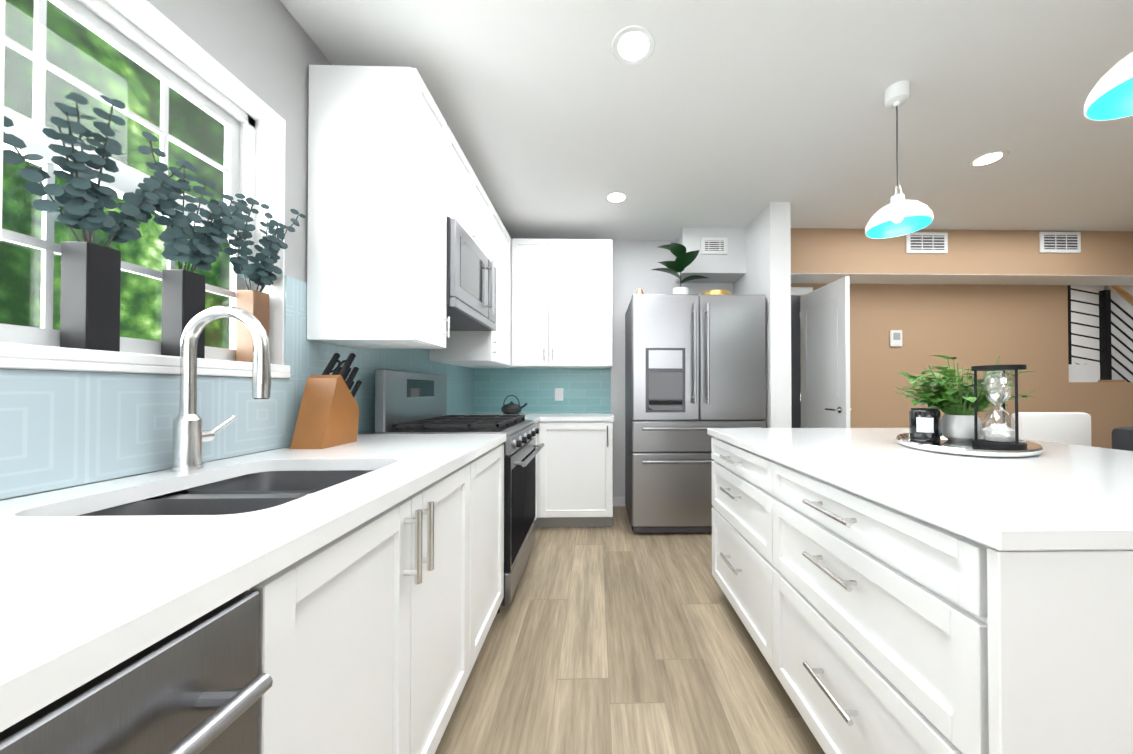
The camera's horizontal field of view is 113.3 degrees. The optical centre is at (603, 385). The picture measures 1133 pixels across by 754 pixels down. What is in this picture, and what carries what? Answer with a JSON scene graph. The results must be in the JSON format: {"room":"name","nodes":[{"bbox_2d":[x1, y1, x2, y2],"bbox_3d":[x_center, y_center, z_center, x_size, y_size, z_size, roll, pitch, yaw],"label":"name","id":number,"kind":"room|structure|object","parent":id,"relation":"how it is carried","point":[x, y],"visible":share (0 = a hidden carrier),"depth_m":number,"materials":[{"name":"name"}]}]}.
{"room":"kitchen","nodes":[
{"label":"kitchen","id":0,"kind":"room"},
{"bbox_2d":[0,0,471,500],"bbox_3d":[-1.290,-0.154,0.741,0.192,2.580,5.970,0,-1,-1],"label":"wall","id":1,"kind":"structure","parent":0,"point":[268,52],"depth_m":1.36,"materials":[{"name":"grey paint"}]},
{"bbox_2d":[0,0,4,240],"bbox_3d":[-0.956,-0.750,0.201,0.432,1.140,0.528,0,-1,-1],"label":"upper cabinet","id":2,"kind":"object","parent":1,"relation":"attached to","point":[2,31],"visible":1,"depth_m":0.45,"materials":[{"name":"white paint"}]},
{"bbox_2d":[0,0,289,377],"bbox_3d":[-1.285,-0.523,0.933,0.212,0.980,0.967,0,-1,-1],"label":"window","id":3,"kind":"structure","parent":1,"relation":"in","point":[106,22],"depth_m":1.07,"materials":[{"name":"clear glass"}]},
{"bbox_2d":[3,92,197,351],"bbox_3d":[-1.197,-0.361,0.889,0.183,0.615,0.402,0,-1,-1],"label":"vase","id":4,"kind":"object","parent":3,"relation":"on","point":[90,295],"visible":0.98,"depth_m":0.88,"materials":[{"name":"green plant"}]},
{"bbox_2d":[138,132,245,358],"bbox_3d":[-1.224,-0.356,1.085,0.139,0.609,0.292,0,-1,-1],"label":"vase","id":5,"kind":"object","parent":3,"relation":"on","point":[183,297],"visible":0.98,"depth_m":1.09,"materials":[{"name":"green plant"}]},
{"bbox_2d":[224,197,305,361],"bbox_3d":[-1.213,-0.360,1.323,0.171,0.621,0.183,0,-1,-1],"label":"vase","id":6,"kind":"object","parent":3,"relation":"on","point":[255,303],"visible":0.85,"depth_m":1.31,"materials":[{"name":"brown wood"}]},
{"bbox_2d":[0,275,473,498],"bbox_3d":[-1.188,-0.101,0.667,0.008,0.648,5.818,0,-1,-1],"label":"tile backsplash","id":7,"kind":"structure","parent":1,"relation":"attached to","point":[60,429],"depth_m":0.97,"materials":[{"name":"blue tile"}]},
{"bbox_2d":[307,65,450,352],"bbox_3d":[-0.988,-0.746,1.676,0.431,1.120,0.326,0,-1,-1],"label":"upper cabinet","id":8,"kind":"object","parent":1,"relation":"attached to","point":[393,183],"depth_m":1.51,"materials":[{"name":"white paint"}]},
{"bbox_2d":[429,210,510,365],"bbox_3d":[-1.016,-0.734,2.938,0.431,1.120,0.638,0,-1,-1],"label":"upper cabinet","id":9,"kind":"object","parent":1,"relation":"attached to","point":[468,348],"depth_m":2.84,"materials":[{"name":"white paint"}]},
{"bbox_2d":[451,132,494,265],"bbox_3d":[-1.001,-1.070,2.232,0.431,0.460,0.780,0,-1,-1],"label":"upper cabinet","id":10,"kind":"object","parent":1,"relation":"attached to","point":[471,206],"depth_m":2.19,"materials":[{"name":"white paint"}]},
{"bbox_2d":[446,217,495,330],"bbox_3d":[-0.957,-0.613,2.229,0.519,0.446,0.770,0,-1,-1],"label":"microwave","id":11,"kind":"object","parent":10,"relation":"attached to","point":[471,290],"visible":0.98,"depth_m":2.08,"materials":[{"name":"grey metal"}]},
{"bbox_2d":[435,506,824,753],"bbox_3d":[2.792,1.193,1.535,8.450,0.100,7.400,0,-1,-1],"label":"floor","id":12,"kind":"structure","parent":0,"point":[618,636],"depth_m":1.52,"materials":[{"name":"brown wood"}]},
{"bbox_2d":[0,590,272,753],"bbox_3d":[-0.734,0.695,0.189,0.680,0.870,0.600,0,-1,-1],"label":"dishwasher","id":13,"kind":"object","parent":12,"relation":"on","point":[200,685],"visible":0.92,"depth_m":0.39,"materials":[{"name":"grey metal"}]},
{"bbox_2d":[246,516,475,753],"bbox_3d":[-0.828,0.807,0.907,0.717,0.660,0.840,0,-1,-1],"label":"base cabinet","id":14,"kind":"object","parent":12,"relation":"on","point":[373,632],"depth_m":0.76,"materials":[{"name":"white paint"}]},
{"bbox_2d":[363,444,503,658],"bbox_3d":[-0.843,0.706,1.549,0.717,0.874,0.554,0,-1,-1],"label":"base cabinet","id":15,"kind":"object","parent":12,"relation":"on","point":[476,488],"depth_m":1.47,"materials":[{"name":"white paint"}]},
{"bbox_2d":[0,306,505,731],"bbox_3d":[-0.801,0.105,-0.102,0.728,0.674,3.868,0,-1,-1],"label":"countertop","id":16,"kind":"structure","parent":15,"relation":"on","point":[98,579],"depth_m":0.57,"materials":[{"name":"white stone"}]},
{"bbox_2d":[290,353,361,448],"bbox_3d":[-1.091,0.046,1.490,0.115,0.371,0.262,0,-1,-1],"label":"knife block","id":17,"kind":"object","parent":16,"relation":"on","point":[328,415],"visible":1,"depth_m":1.43,"materials":[{"name":"brown wood"}]},
{"bbox_2d":[375,369,543,613],"bbox_3d":[-0.770,0.535,2.221,0.738,1.230,0.774,0,-1,-1],"label":"range","id":18,"kind":"object","parent":12,"relation":"on","point":[408,402],"visible":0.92,"depth_m":2.00,"materials":[{"name":"grey metal"}]},
{"bbox_2d":[501,395,526,413],"bbox_3d":[-0.798,0.165,3.325,0.233,0.169,0.180,0,-1,-1],"label":"teapot","id":19,"kind":"object","parent":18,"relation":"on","point":[511,407],"visible":1,"depth_m":3.27,"materials":[{"name":"grey metal"}]},
{"bbox_2d":[533,423,536,526],"bbox_3d":[-0.888,0.721,3.089,0.697,0.874,0.958,0,-1,-1],"label":"base cabinet","id":20,"kind":"object","parent":12,"relation":"on","point":[536,423],"depth_m":2.97,"materials":[{"name":"white paint"}]},
{"bbox_2d":[461,412,613,422],"bbox_3d":[-0.578,0.266,3.100,1.318,0.035,0.960,0,-1,-1],"label":"countertop","id":21,"kind":"structure","parent":20,"relation":"on","point":[536,417],"depth_m":3.11,"materials":[{"name":"white stone"}]},
{"bbox_2d":[537,421,612,526],"bbox_3d":[-0.238,0.723,3.277,0.611,0.874,0.610,0,-1,-1],"label":"base cabinet","id":22,"kind":"object","parent":12,"relation":"on","point":[574,473],"depth_m":2.98,"materials":[{"name":"white paint"}]},
{"bbox_2d":[625,294,765,532],"bbox_3d":[0.734,0.226,3.200,1.040,1.866,0.797,0,-1,-1],"label":"fridge","id":23,"kind":"object","parent":12,"relation":"on","point":[695,367],"visible":0.9,"depth_m":2.87,"materials":[{"name":"grey metal"}]},
{"bbox_2d":[636,289,643,293],"bbox_3d":[0.293,-0.749,3.018,0.080,0.080,0.080,0,-1,-1],"label":"cup","id":24,"kind":"object","parent":23,"relation":"on","point":[639,291],"visible":0.54,"depth_m":2.99,"materials":[{"name":"white ceramic"}]},
{"bbox_2d":[652,243,707,293],"bbox_3d":[0.642,-0.933,3.035,0.477,0.448,0.387,0,-1,-1],"label":"potted plant","id":25,"kind":"object","parent":23,"relation":"on","point":[682,261],"visible":0.85,"depth_m":3.05,"materials":[{"name":"green plant"}]},
{"bbox_2d":[701,290,730,294],"bbox_3d":[0.932,-0.739,3.092,0.240,0.060,0.240,0,-1,-1],"label":"bowl","id":26,"kind":"object","parent":23,"relation":"on","point":[724,292],"visible":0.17,"depth_m":2.99,"materials":[{"name":"gold metal"}]},
{"bbox_2d":[711,437,766,660],"bbox_3d":[1.218,0.708,1.716,1.230,0.874,0.715,0,-1,-1],"label":"base cabinet","id":27,"kind":"object","parent":12,"relation":"on","point":[739,475],"depth_m":1.64,"materials":[{"name":"white paint"}]},
{"bbox_2d":[767,458,1132,753],"bbox_3d":[1.234,0.701,0.979,1.230,0.874,0.760,0,-1,-1],"label":"base cabinet","id":28,"kind":"object","parent":12,"relation":"on","point":[872,626],"depth_m":0.71,"materials":[{"name":"white paint"}]},
{"bbox_2d":[707,428,1132,550],"bbox_3d":[1.236,0.249,1.352,1.270,0.035,1.515,0,-1,-1],"label":"countertop","id":29,"kind":"structure","parent":28,"relation":"on","point":[1057,496],"depth_m":0.88,"materials":[{"name":"white stone"}]},
{"bbox_2d":[896,432,1042,456],"bbox_3d":[1.381,0.220,1.433,0.505,0.024,0.514,0,-1,-1],"label":"tray","id":30,"kind":"object","parent":29,"relation":"on","point":[944,445],"visible":0.62,"depth_m":1.30,"materials":[{"name":"silver metal"}]},
{"bbox_2d":[909,408,940,440],"bbox_3d":[1.333,0.159,1.544,0.100,0.130,0.100,0,-1,-1],"label":"candle jar","id":31,"kind":"object","parent":30,"relation":"on","point":[924,424],"visible":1,"depth_m":1.51,"materials":[{"name":"black glass"}]},
{"bbox_2d":[894,355,1035,441],"bbox_3d":[1.503,0.052,1.574,0.460,0.345,0.479,0,-1,-1],"label":"potted plant","id":32,"kind":"object","parent":30,"relation":"on","point":[957,424],"visible":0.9,"depth_m":1.50,"materials":[{"name":"green plant"}]},
{"bbox_2d":[971,364,1026,448],"bbox_3d":[1.460,0.074,1.375,0.140,0.297,0.140,0,-1,-1],"label":"hourglass","id":33,"kind":"object","parent":30,"relation":"on","point":[999,435],"visible":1,"depth_m":1.35,"materials":[{"name":"clear glass"}]},
{"bbox_2d":[1011,412,1090,445],"bbox_3d":[3.687,0.686,2.860,0.600,0.940,0.500,0,-1,-1],"label":"upholstered chair","id":34,"kind":"object","parent":12,"relation":"on","point":[1074,428],"visible":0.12,"depth_m":3.02,"materials":[{"name":"fabric"}]},
{"bbox_2d":[1068,285,1132,381],"bbox_3d":[5.758,-0.018,4.439,2.270,2.378,1.330,0,-1,-1],"label":"stair railing","id":35,"kind":"object","parent":12,"relation":"on","point":[1102,372],"depth_m":3.80,"materials":[{"name":"black metal"}]},
{"bbox_2d":[1112,427,1132,450],"bbox_3d":[3.360,0.698,2.053,0.470,0.900,0.500,0,-1,-1],"label":"chair","id":36,"kind":"object","parent":12,"relation":"on","point":[1122,438],"visible":0.21,"depth_m":2.24,"materials":[{"name":"fabric"}]},
{"bbox_2d":[280,0,1132,240],"bbox_3d":[2.792,-1.497,1.561,8.450,0.120,7.400,0,-1,-1],"label":"ceiling","id":37,"kind":"structure","parent":0,"point":[561,120],"depth_m":1.90,"materials":[{"name":"white paint"}]},
{"bbox_2d":[604,191,627,203],"bbox_3d":[0.095,-1.423,2.810,0.184,0.004,0.184,0,-1,-1],"label":"recessed light","id":38,"kind":"object","parent":37,"relation":"in","point":[615,197],"visible":1,"depth_m":2.81,"materials":[{"name":"white plastic"}]},
{"bbox_2d":[612,25,654,64],"bbox_3d":[0.126,-1.434,1.573,0.184,0.004,0.184,0,-1,-1],"label":"recessed light","id":39,"kind":"object","parent":37,"relation":"in","point":[633,44],"visible":1,"depth_m":1.57,"materials":[{"name":"white plastic"}]},
{"bbox_2d":[675,227,745,282],"bbox_3d":[0.988,-1.213,3.483,0.570,0.410,0.310,0,-1,-1],"label":"bulkhead","id":40,"kind":"object","parent":37,"relation":"attached to","point":[730,267],"visible":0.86,"depth_m":3.33,"materials":[{"name":"grey paint"}]},
{"bbox_2d":[701,237,727,254],"bbox_3d":[0.987,-1.250,3.320,0.240,0.150,0.016,0,-1,-1],"label":"air vent","id":41,"kind":"object","parent":40,"relation":"attached to","point":[713,245],"visible":1,"depth_m":3.31,"materials":[{"name":"white plastic"}]},
{"bbox_2d":[865,80,933,238],"bbox_3d":[1.415,-1.097,1.792,0.258,0.674,0.258,0,-1,-1],"label":"pendant light","id":42,"kind":"object","parent":37,"relation":"hanging from","point":[899,215],"visible":1,"depth_m":1.78,"materials":[{"name":"white metal"}]},
{"bbox_2d":[967,150,1008,167],"bbox_3d":[2.419,-1.427,2.342,0.184,0.004,0.184,0,-1,-1],"label":"recessed light","id":43,"kind":"object","parent":37,"relation":"in","point":[987,159],"visible":1,"depth_m":2.33,"materials":[{"name":"white plastic"}]},
{"bbox_2d":[1084,52,1132,120],"bbox_3d":[1.499,-1.122,1.000,0.258,0.640,0.258,0,-1,-1],"label":"pendant light","id":44,"kind":"object","parent":37,"relation":"hanging from","point":[1110,96],"visible":1,"depth_m":1.09,"materials":[{"name":"white metal"}]},
{"bbox_2d":[733,202,791,427],"bbox_3d":[1.358,-0.131,3.251,0.160,2.580,0.770,0,-1,-1],"label":"wall","id":45,"kind":"structure","parent":0,"point":[768,252],"depth_m":2.88,"materials":[{"name":"paint"}]},
{"bbox_2d":[611,240,1132,505],"bbox_3d":[2.753,-0.126,3.742,8.410,2.580,0.150,0,-1,-1],"label":"wall","id":46,"kind":"structure","parent":0,"point":[968,326],"depth_m":3.68,"materials":[{"name":"paint"}]},
{"bbox_2d":[463,238,518,367],"bbox_3d":[-0.998,-0.729,3.412,0.490,1.120,0.347,0,-1,-1],"label":"upper cabinet","id":47,"kind":"object","parent":46,"relation":"attached to","point":[514,242],"depth_m":3.25,"materials":[{"name":"white paint"}]},
{"bbox_2d":[519,239,554,368],"bbox_3d":[-0.619,-0.729,3.421,0.371,1.120,0.347,0,-1,-1],"label":"upper cabinet","id":48,"kind":"object","parent":46,"relation":"attached to","point":[536,256],"depth_m":3.26,"materials":[{"name":"white paint"}]},
{"bbox_2d":[474,368,610,411],"bbox_3d":[-0.589,0.042,3.587,1.319,0.418,0.008,0,-1,-1],"label":"wall tile","id":49,"kind":"structure","parent":46,"relation":"attached to","point":[586,390],"depth_m":3.58,"materials":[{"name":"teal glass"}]},
{"bbox_2d":[555,388,562,400],"bbox_3d":[-0.430,0.083,3.583,0.080,0.120,0.005,0,-1,-1],"label":"outlet","id":50,"kind":"object","parent":49,"relation":"attached to","point":[558,394],"visible":1,"depth_m":3.58,"materials":[{"name":"white plastic"}]},
{"bbox_2d":[555,239,611,368],"bbox_3d":[-0.233,-0.729,3.429,0.612,1.120,0.347,0,-1,-1],"label":"upper cabinet","id":51,"kind":"object","parent":46,"relation":"attached to","point":[561,303],"depth_m":3.27,"materials":[{"name":"white paint"}]},
{"bbox_2d":[613,497,624,505],"bbox_3d":[0.133,1.118,3.590,0.141,0.090,0.014,0,-1,-1],"label":"baseboard","id":52,"kind":"structure","parent":46,"relation":"attached to","point":[618,501],"depth_m":3.58,"materials":[{"name":"white wood"}]},
{"bbox_2d":[791,287,812,427],"bbox_3d":[1.740,0.098,3.632,0.619,2.130,0.019,0,-1,-1],"label":"door frame","id":53,"kind":"structure","parent":46,"relation":"attached to","point":[797,293],"depth_m":3.64,"materials":[{"name":"white wood"}]},
{"bbox_2d":[799,276,850,427],"bbox_3d":[1.958,0.134,3.317,0.143,2.028,0.660,0,-1,-1],"label":"door","id":54,"kind":"structure","parent":46,"relation":"in","point":[824,314],"depth_m":3.24,"materials":[{"name":"white wood"}]},
{"bbox_2d":[890,330,901,346],"bbox_3d":[2.880,-0.467,3.661,0.120,0.160,0.024,0,-1,-1],"label":"thermostat","id":55,"kind":"object","parent":46,"relation":"attached to","point":[895,338],"visible":0.96,"depth_m":3.65,"materials":[{"name":"white plastic"}]},
{"bbox_2d":[791,228,1132,285],"bbox_3d":[4.203,-1.213,3.555,5.540,0.410,0.310,0,-1,-1],"label":"soffit","id":56,"kind":"structure","parent":0,"point":[970,257],"depth_m":3.39,"materials":[{"name":"paint"}]},
{"bbox_2d":[906,232,947,253],"bbox_3d":[2.926,-1.294,3.364,0.380,0.190,0.016,0,-1,-1],"label":"air vent","id":57,"kind":"object","parent":56,"relation":"in","point":[928,242],"visible":0.92,"depth_m":3.36,"materials":[{"name":"white plastic"}]},
{"bbox_2d":[1039,232,1080,252],"bbox_3d":[4.166,-1.309,3.392,0.380,0.190,0.016,0,-1,-1],"label":"air vent","id":58,"kind":"object","parent":56,"relation":"in","point":[1059,242],"visible":1,"depth_m":3.39,"materials":[{"name":"white plastic"}]},
{"bbox_2d":[1071,285,1103,364],"bbox_3d":[5.761,-0.112,5.190,2.310,2.580,0.150,0,-1,-1],"label":"wall","id":59,"kind":"structure","parent":0,"point":[1075,295],"depth_m":5.14,"materials":[{"name":"grey paint"}]},
{"bbox_2d":[1104,285,1132,381],"bbox_3d":[7.076,-0.146,1.634,0.120,2.580,7.320,0,-1,-1],"label":"wall","id":60,"kind":"structure","parent":0,"point":[1122,303],"depth_m":4.98,"materials":[{"name":"grey paint"}]},
{"label":"outside","id":61,"kind":"structure","parent":0,"visible":0},
{"bbox_2d":[0,0,229,348],"bbox_3d":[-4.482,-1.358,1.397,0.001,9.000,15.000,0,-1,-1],"label":"window panes","id":62,"kind":"structure","parent":61,"point":[19,96],"depth_m":3.35,"materials":[{"name":"clear glass"}]}
]}

